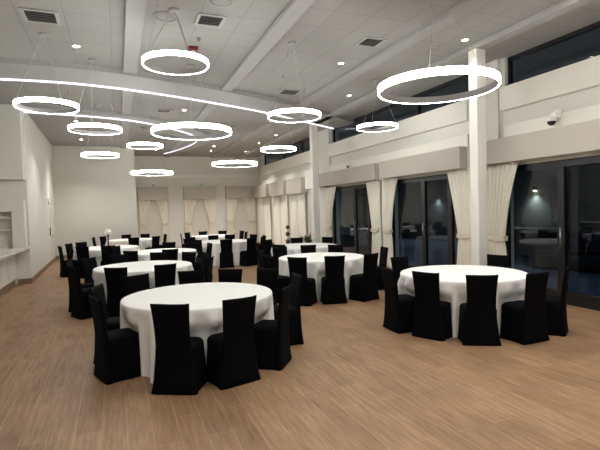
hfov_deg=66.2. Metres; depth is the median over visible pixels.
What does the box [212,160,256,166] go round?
diffuser
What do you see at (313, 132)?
column
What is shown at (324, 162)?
trim
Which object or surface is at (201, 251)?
banquet chair
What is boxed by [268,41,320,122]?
ring light
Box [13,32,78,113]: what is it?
ring light
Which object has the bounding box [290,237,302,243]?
banquet chair
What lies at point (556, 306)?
banquet chair
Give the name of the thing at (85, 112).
trim
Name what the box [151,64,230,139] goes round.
ring light
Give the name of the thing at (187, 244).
banquet chair
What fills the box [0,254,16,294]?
base cabinet
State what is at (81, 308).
banquet chair
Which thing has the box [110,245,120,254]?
banquet chair
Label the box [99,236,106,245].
banquet chair
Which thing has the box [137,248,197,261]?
round table
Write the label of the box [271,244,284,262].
banquet chair
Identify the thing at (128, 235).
banquet chair
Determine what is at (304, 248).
banquet chair
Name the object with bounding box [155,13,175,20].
grille
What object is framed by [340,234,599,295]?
pavement
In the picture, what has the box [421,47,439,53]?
ceiling speaker
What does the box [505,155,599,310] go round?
door
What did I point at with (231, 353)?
banquet chair
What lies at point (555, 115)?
security camera
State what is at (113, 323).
banquet chair
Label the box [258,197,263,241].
curtain
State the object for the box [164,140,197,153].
strip light
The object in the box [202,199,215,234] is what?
curtain
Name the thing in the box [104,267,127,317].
banquet chair
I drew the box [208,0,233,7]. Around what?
ceiling speaker
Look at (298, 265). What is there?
banquet chair
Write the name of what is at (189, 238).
banquet chair
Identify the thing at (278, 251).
banquet chair
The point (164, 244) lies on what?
banquet chair
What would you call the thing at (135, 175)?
trim
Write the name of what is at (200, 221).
window
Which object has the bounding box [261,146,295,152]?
diffuser
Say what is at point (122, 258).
banquet chair
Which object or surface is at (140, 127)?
ceiling vent
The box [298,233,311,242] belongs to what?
potted fern
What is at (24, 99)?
diffuser
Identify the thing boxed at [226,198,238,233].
curtain
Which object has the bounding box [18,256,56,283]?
baseboard
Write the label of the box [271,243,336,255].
round table
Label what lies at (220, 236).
round table
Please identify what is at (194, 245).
banquet chair
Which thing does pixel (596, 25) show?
window
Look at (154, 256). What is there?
banquet chair
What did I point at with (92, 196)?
wall
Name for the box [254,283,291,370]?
banquet chair
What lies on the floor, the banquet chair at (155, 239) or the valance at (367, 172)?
the banquet chair at (155, 239)
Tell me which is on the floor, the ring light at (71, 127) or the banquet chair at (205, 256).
the banquet chair at (205, 256)
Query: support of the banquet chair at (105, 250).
on the floor
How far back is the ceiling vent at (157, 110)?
12.87 m
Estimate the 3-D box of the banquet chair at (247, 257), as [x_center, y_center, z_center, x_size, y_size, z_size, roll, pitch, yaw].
[-1.692,0.856,14.970,0.475,0.905,0.471,-4,3,-45]
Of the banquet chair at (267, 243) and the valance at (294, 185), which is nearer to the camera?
the banquet chair at (267, 243)
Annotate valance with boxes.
[138,187,168,199]
[183,186,215,198]
[225,186,253,198]
[254,184,269,197]
[269,180,285,196]
[286,177,307,194]
[319,163,379,186]
[379,146,466,178]
[486,119,599,164]
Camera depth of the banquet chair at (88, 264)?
9.37 m
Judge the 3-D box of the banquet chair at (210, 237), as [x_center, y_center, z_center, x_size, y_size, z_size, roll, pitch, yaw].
[-3.119,0.827,16.871,0.475,0.905,0.471,-2,2,-23]
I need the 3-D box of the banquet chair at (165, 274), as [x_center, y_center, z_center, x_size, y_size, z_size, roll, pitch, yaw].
[-2.431,1.119,8.108,0.475,0.905,0.471,-3,3,-36]
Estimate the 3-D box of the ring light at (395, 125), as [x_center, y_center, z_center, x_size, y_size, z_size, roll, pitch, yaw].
[1.732,-2.725,10.392,0.914,1.093,0.914,-2,2,-21]
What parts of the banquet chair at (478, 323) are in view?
seat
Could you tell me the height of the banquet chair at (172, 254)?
0.905 m
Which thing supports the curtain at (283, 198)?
hanging from the valance at (278, 188)
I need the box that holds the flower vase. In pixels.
[104,229,110,245]
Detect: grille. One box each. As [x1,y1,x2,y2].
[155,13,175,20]
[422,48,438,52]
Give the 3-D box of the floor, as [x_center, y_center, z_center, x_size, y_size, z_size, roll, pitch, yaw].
[-1.994,1.607,9.738,11.700,0.200,29.900,-2,2,-21]
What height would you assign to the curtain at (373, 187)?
2.571 m
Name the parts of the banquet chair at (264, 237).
backrest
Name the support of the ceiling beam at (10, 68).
attached to the ceiling
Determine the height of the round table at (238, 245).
0.765 m
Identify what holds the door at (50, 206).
in the wall at (26, 165)
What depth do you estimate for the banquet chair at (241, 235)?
20.06 m
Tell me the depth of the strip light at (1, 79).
10.38 m
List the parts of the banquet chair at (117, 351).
backrest, seat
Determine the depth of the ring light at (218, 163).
15.53 m
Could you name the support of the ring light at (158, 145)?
hanging from the ceiling
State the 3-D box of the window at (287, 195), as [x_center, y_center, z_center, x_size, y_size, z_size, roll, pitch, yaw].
[-0.827,-0.377,21.575,0.030,2.380,1.650,-2,2,-21]
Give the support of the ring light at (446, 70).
hanging from the ceiling
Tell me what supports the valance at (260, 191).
attached to the wall at (589, 97)
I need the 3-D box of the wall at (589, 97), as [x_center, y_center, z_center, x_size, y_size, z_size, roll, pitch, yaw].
[3.184,-1.034,11.771,0.300,4.650,29.600,-2,2,-21]
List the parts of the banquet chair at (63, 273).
backrest, seat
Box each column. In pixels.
[309,124,319,242]
[468,48,487,265]
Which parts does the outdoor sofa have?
armrest, seat, backrest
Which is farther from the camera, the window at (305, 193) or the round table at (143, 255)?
the window at (305, 193)
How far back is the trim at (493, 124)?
9.28 m
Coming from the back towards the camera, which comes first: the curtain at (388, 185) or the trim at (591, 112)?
the curtain at (388, 185)
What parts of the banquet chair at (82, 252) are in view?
backrest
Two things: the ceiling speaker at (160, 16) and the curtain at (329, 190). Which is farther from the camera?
the curtain at (329, 190)
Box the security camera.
[546,109,560,125]
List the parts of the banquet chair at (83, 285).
backrest, seat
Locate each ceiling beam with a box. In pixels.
[0,57,359,127]
[123,0,146,73]
[165,103,216,156]
[221,0,315,91]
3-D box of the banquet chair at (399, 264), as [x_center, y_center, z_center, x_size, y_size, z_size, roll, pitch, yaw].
[1.869,1.008,7.944,0.475,0.905,0.471,-3,2,-29]
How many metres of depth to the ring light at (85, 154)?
11.98 m
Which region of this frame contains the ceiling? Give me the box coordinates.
[0,0,599,157]
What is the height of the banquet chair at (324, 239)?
0.905 m
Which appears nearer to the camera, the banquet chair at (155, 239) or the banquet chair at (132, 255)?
the banquet chair at (132, 255)
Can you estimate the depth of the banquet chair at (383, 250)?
9.96 m
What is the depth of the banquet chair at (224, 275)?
7.01 m
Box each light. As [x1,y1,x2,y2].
[0,78,333,128]
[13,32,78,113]
[24,111,155,125]
[68,58,121,134]
[81,104,118,157]
[127,105,162,148]
[131,137,172,175]
[142,7,208,74]
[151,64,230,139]
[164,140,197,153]
[169,128,191,134]
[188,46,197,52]
[212,126,256,166]
[261,104,295,152]
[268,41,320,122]
[357,79,397,131]
[378,0,500,103]
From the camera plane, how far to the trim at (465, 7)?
8.01 m
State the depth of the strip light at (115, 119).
13.02 m
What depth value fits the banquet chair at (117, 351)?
4.96 m
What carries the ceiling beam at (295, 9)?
attached to the ceiling
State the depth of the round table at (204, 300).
5.29 m
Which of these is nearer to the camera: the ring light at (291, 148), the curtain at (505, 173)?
the curtain at (505, 173)
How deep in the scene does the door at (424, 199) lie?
11.66 m
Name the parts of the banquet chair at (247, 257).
seat, backrest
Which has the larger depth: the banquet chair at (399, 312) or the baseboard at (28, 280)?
the baseboard at (28, 280)
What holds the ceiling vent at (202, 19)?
in the ceiling
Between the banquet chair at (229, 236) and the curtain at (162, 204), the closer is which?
the banquet chair at (229, 236)
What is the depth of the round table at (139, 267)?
8.65 m
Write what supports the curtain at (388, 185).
hanging from the wall at (589, 97)
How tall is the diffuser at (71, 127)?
0.063 m
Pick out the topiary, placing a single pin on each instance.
(287, 226)
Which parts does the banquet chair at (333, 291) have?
seat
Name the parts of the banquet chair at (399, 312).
backrest, seat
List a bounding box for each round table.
[73,245,139,266]
[92,260,193,303]
[105,238,151,249]
[120,282,273,383]
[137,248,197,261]
[192,234,235,240]
[202,239,246,266]
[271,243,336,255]
[279,252,363,300]
[397,265,526,337]
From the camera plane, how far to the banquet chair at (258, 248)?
12.45 m
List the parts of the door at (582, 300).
handle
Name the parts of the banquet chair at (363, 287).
seat, backrest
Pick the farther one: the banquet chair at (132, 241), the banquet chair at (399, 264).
the banquet chair at (132, 241)
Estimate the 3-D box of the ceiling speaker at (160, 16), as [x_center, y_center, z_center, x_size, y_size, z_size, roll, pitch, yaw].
[-1.965,-3.034,6.720,0.350,0.016,0.350,-2,2,-21]
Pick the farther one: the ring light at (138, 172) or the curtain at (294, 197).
the curtain at (294, 197)
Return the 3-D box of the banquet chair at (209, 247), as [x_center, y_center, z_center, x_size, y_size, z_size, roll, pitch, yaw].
[-2.584,0.978,12.199,0.471,0.905,0.475,-1,2,8]
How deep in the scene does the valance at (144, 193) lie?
23.03 m
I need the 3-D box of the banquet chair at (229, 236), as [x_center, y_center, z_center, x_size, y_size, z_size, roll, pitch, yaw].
[-2.609,0.807,17.028,0.475,0.905,0.471,-2,2,0]
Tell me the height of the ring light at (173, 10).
0.783 m
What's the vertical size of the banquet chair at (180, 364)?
0.905 m
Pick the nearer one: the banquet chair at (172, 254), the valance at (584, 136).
the valance at (584, 136)
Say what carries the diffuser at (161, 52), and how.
attached to the ring light at (173, 10)
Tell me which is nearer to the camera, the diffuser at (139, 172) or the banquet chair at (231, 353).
the banquet chair at (231, 353)
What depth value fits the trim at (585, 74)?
7.92 m
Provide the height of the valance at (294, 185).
0.650 m
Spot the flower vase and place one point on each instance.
(108, 231)
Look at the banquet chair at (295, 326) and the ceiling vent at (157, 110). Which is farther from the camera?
the ceiling vent at (157, 110)
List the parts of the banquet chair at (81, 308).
backrest, seat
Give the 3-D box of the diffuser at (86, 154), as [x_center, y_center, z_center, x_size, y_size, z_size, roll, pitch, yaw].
[-5.242,-1.829,12.081,0.914,0.063,0.914,-2,2,-21]
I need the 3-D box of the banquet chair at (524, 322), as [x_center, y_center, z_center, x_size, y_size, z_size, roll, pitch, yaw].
[2.942,1.046,6.054,0.475,0.905,0.471,-2,2,-23]
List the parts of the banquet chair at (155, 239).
backrest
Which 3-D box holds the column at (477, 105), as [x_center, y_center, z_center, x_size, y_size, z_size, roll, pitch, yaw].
[3.236,-0.864,8.354,0.240,4.550,0.240,-2,2,-21]
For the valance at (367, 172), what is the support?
attached to the wall at (589, 97)
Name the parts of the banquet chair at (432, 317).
seat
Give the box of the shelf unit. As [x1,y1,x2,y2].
[0,200,27,247]
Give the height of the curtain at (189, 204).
2.471 m
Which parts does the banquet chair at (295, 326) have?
seat, backrest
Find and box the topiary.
[285,225,289,243]
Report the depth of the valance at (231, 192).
24.64 m
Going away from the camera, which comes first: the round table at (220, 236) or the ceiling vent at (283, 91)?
the ceiling vent at (283, 91)
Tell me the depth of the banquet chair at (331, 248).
11.10 m
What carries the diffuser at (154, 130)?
attached to the ring light at (154, 130)
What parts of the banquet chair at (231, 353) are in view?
seat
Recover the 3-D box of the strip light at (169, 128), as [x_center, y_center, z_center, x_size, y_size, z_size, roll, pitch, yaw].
[-4.078,-3.203,15.700,0.330,0.040,1.323,-1,2,5]
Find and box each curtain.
[139,200,150,237]
[156,200,169,241]
[184,199,196,236]
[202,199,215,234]
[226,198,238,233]
[243,198,255,237]
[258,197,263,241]
[264,197,270,239]
[273,196,280,244]
[280,195,288,243]
[291,194,298,237]
[298,193,306,242]
[324,185,335,236]
[366,180,381,265]
[382,177,397,268]
[447,167,470,264]
[487,160,518,254]
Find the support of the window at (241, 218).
in the wall at (180, 165)
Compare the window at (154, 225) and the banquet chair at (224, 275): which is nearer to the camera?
the banquet chair at (224, 275)
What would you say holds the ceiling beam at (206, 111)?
attached to the ceiling
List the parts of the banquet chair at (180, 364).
seat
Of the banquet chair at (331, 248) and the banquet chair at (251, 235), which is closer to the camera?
the banquet chair at (331, 248)
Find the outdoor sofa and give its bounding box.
[531,238,599,270]
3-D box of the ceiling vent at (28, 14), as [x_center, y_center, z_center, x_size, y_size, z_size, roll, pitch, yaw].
[-3.708,-2.978,6.592,0.480,0.022,0.480,-2,2,-21]
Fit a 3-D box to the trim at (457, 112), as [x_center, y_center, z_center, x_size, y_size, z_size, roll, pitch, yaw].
[2.338,-2.563,13.173,0.130,0.450,7.040,-2,2,-21]
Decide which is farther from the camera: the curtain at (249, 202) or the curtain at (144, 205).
the curtain at (249, 202)
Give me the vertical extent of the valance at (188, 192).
0.650 m
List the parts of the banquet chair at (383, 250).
seat, backrest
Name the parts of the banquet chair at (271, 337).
seat, backrest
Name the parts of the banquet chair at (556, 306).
seat, backrest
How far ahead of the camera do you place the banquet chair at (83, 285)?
8.54 m
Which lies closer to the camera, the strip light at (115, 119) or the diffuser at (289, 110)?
the diffuser at (289, 110)
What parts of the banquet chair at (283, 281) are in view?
backrest, seat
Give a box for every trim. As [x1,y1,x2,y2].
[23,104,210,153]
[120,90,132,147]
[135,175,257,176]
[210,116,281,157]
[236,0,593,158]
[261,151,309,174]
[262,170,310,189]
[297,0,490,107]
[318,128,332,242]
[328,99,468,156]
[330,134,469,185]
[485,59,500,213]
[499,55,599,110]
[504,104,599,163]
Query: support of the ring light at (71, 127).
hanging from the ceiling
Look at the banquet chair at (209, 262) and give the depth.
8.81 m
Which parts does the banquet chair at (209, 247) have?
seat, backrest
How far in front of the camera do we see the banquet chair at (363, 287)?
8.81 m
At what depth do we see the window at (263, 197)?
23.20 m
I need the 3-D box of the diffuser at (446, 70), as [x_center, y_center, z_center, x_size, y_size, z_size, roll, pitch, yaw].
[1.788,-1.795,6.006,1.524,0.086,1.524,-2,2,-21]
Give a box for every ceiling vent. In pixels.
[18,7,61,25]
[139,126,151,128]
[156,109,171,112]
[194,13,226,27]
[277,88,302,95]
[354,36,387,47]
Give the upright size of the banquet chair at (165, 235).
0.905 m
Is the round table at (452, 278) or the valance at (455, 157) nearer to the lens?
the round table at (452, 278)
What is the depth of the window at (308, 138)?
20.01 m
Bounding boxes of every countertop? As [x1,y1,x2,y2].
[0,246,29,259]
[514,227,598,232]
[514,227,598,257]
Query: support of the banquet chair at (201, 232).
on the floor
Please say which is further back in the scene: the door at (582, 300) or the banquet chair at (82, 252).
the banquet chair at (82, 252)
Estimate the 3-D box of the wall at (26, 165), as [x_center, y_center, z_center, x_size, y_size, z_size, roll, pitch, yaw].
[-5.991,-0.593,6.385,1.980,4.650,26.300,-2,2,-21]
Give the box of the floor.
[0,242,599,449]
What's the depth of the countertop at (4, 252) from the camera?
10.70 m
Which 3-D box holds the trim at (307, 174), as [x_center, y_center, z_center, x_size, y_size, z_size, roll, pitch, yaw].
[-0.698,-1.861,20.982,0.110,0.740,6.660,-2,2,-21]
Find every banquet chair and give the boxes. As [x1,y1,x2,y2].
[58,246,76,277]
[65,243,73,259]
[65,261,93,311]
[67,266,92,319]
[75,242,86,246]
[75,246,96,278]
[81,257,96,282]
[88,294,140,384]
[89,283,119,363]
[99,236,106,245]
[100,245,115,265]
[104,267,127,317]
[109,254,127,263]
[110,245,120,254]
[121,234,130,238]
[123,251,137,261]
[123,273,149,295]
[128,237,138,245]
[140,234,149,237]
[145,236,159,249]
[150,252,166,260]
[150,263,176,288]
[150,303,207,394]
[159,234,166,248]
[162,242,175,247]
[162,249,177,260]
[178,269,203,284]
[180,233,188,247]
[182,252,195,269]
[184,232,189,242]
[188,236,195,247]
[190,242,200,258]
[192,239,205,257]
[195,244,212,277]
[198,231,206,234]
[201,253,210,277]
[204,256,213,282]
[206,295,260,389]
[208,235,217,239]
[218,269,242,282]
[219,239,234,267]
[225,234,234,238]
[239,231,243,238]
[239,237,257,265]
[250,234,256,241]
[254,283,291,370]
[255,242,260,267]
[256,236,265,263]
[257,267,278,304]
[258,250,278,274]
[261,255,289,302]
[263,239,271,255]
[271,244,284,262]
[273,246,286,268]
[273,272,303,345]
[287,257,317,305]
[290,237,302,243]
[300,245,315,252]
[320,255,347,304]
[322,237,332,243]
[328,244,342,252]
[349,253,379,301]
[377,246,387,289]
[381,266,414,333]
[390,256,408,283]
[412,271,452,340]
[458,274,501,345]
[487,254,509,267]
[500,271,549,344]
[545,265,569,336]
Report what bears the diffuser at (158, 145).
attached to the ring light at (158, 145)
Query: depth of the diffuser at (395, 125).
10.28 m
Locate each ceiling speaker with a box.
[153,12,177,21]
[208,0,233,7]
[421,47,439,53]
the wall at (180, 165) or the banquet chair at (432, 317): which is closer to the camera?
the banquet chair at (432, 317)
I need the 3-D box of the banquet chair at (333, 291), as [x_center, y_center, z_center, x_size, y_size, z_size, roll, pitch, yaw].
[0.629,1.012,8.768,0.475,0.905,0.471,-2,2,-7]
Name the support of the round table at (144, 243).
on the floor
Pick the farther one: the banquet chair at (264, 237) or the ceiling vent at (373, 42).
the banquet chair at (264, 237)
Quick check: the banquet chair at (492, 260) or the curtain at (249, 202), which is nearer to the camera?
the banquet chair at (492, 260)
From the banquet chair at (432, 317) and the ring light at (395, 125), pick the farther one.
the ring light at (395, 125)
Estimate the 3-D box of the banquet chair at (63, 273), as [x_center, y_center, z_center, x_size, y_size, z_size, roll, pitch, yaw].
[-6.787,1.047,13.493,0.471,0.905,0.475,-3,3,-40]
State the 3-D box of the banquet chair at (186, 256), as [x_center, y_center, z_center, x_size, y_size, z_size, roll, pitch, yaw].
[-2.553,1.054,10.058,0.475,0.905,0.471,-1,2,26]
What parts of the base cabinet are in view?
door, panel frame, door, panel frame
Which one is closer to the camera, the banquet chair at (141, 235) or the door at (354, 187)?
the door at (354, 187)
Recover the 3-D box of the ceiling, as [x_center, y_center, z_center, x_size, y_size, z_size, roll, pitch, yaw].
[-2.126,-3.239,9.566,11.700,0.200,29.900,-2,2,-21]
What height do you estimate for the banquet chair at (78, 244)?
0.905 m
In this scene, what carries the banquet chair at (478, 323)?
on the floor
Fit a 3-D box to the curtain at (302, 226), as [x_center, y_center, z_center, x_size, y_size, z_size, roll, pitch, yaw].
[0.100,-0.145,18.987,0.104,2.470,0.802,-2,2,-20]
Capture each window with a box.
[146,200,162,242]
[192,199,208,235]
[234,198,249,238]
[263,197,271,238]
[264,137,309,164]
[281,195,288,241]
[305,193,307,236]
[333,75,468,142]
[508,21,599,84]
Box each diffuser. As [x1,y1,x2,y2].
[13,97,78,113]
[68,123,121,134]
[81,152,118,157]
[127,142,162,148]
[131,170,172,175]
[142,50,208,74]
[151,122,230,139]
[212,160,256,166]
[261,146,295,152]
[268,108,320,122]
[357,122,397,131]
[378,66,500,103]
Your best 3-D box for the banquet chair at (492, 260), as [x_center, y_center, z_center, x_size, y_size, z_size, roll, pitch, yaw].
[3.281,0.974,7.826,0.471,0.905,0.475,-3,3,-43]
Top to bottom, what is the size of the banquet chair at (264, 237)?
0.905 m
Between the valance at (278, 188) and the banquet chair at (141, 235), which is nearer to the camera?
the banquet chair at (141, 235)
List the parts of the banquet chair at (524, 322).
seat, backrest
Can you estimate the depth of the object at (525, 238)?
15.04 m
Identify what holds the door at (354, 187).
in the wall at (589, 97)
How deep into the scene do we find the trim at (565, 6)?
8.09 m
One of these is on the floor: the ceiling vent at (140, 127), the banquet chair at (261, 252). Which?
the banquet chair at (261, 252)
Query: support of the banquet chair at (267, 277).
on the floor
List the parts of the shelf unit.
panel, panel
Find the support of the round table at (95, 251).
on the floor
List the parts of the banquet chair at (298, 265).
seat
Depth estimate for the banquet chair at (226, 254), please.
14.41 m
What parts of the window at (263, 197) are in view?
frame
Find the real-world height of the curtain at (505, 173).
2.571 m
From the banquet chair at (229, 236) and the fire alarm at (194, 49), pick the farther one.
the banquet chair at (229, 236)
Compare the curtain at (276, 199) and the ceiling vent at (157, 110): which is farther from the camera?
the curtain at (276, 199)
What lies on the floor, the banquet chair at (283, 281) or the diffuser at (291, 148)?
the banquet chair at (283, 281)
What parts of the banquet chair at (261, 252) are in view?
backrest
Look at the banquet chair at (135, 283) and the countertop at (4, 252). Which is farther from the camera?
the countertop at (4, 252)
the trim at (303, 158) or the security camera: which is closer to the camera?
the security camera
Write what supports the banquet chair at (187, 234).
on the floor
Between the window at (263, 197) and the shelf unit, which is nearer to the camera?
the shelf unit
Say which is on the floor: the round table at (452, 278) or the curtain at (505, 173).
the round table at (452, 278)
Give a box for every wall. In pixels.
[0,104,56,284]
[52,146,137,254]
[134,156,258,246]
[257,57,599,268]
[353,163,599,242]
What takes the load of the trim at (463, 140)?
attached to the wall at (589, 97)
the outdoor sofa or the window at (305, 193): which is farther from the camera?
the window at (305, 193)
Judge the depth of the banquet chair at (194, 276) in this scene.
6.95 m
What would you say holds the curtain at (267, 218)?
hanging from the valance at (260, 191)
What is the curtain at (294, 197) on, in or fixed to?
hanging from the valance at (294, 185)
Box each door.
[50,206,54,259]
[333,184,371,253]
[392,174,454,267]
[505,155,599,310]
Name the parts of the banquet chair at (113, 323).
backrest, seat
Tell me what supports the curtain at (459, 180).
hanging from the wall at (589, 97)
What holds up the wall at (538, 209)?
on the pavement
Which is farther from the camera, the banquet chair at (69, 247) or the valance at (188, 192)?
the valance at (188, 192)
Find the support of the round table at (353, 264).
on the floor
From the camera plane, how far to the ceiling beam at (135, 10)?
7.13 m
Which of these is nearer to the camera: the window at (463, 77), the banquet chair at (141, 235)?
the window at (463, 77)

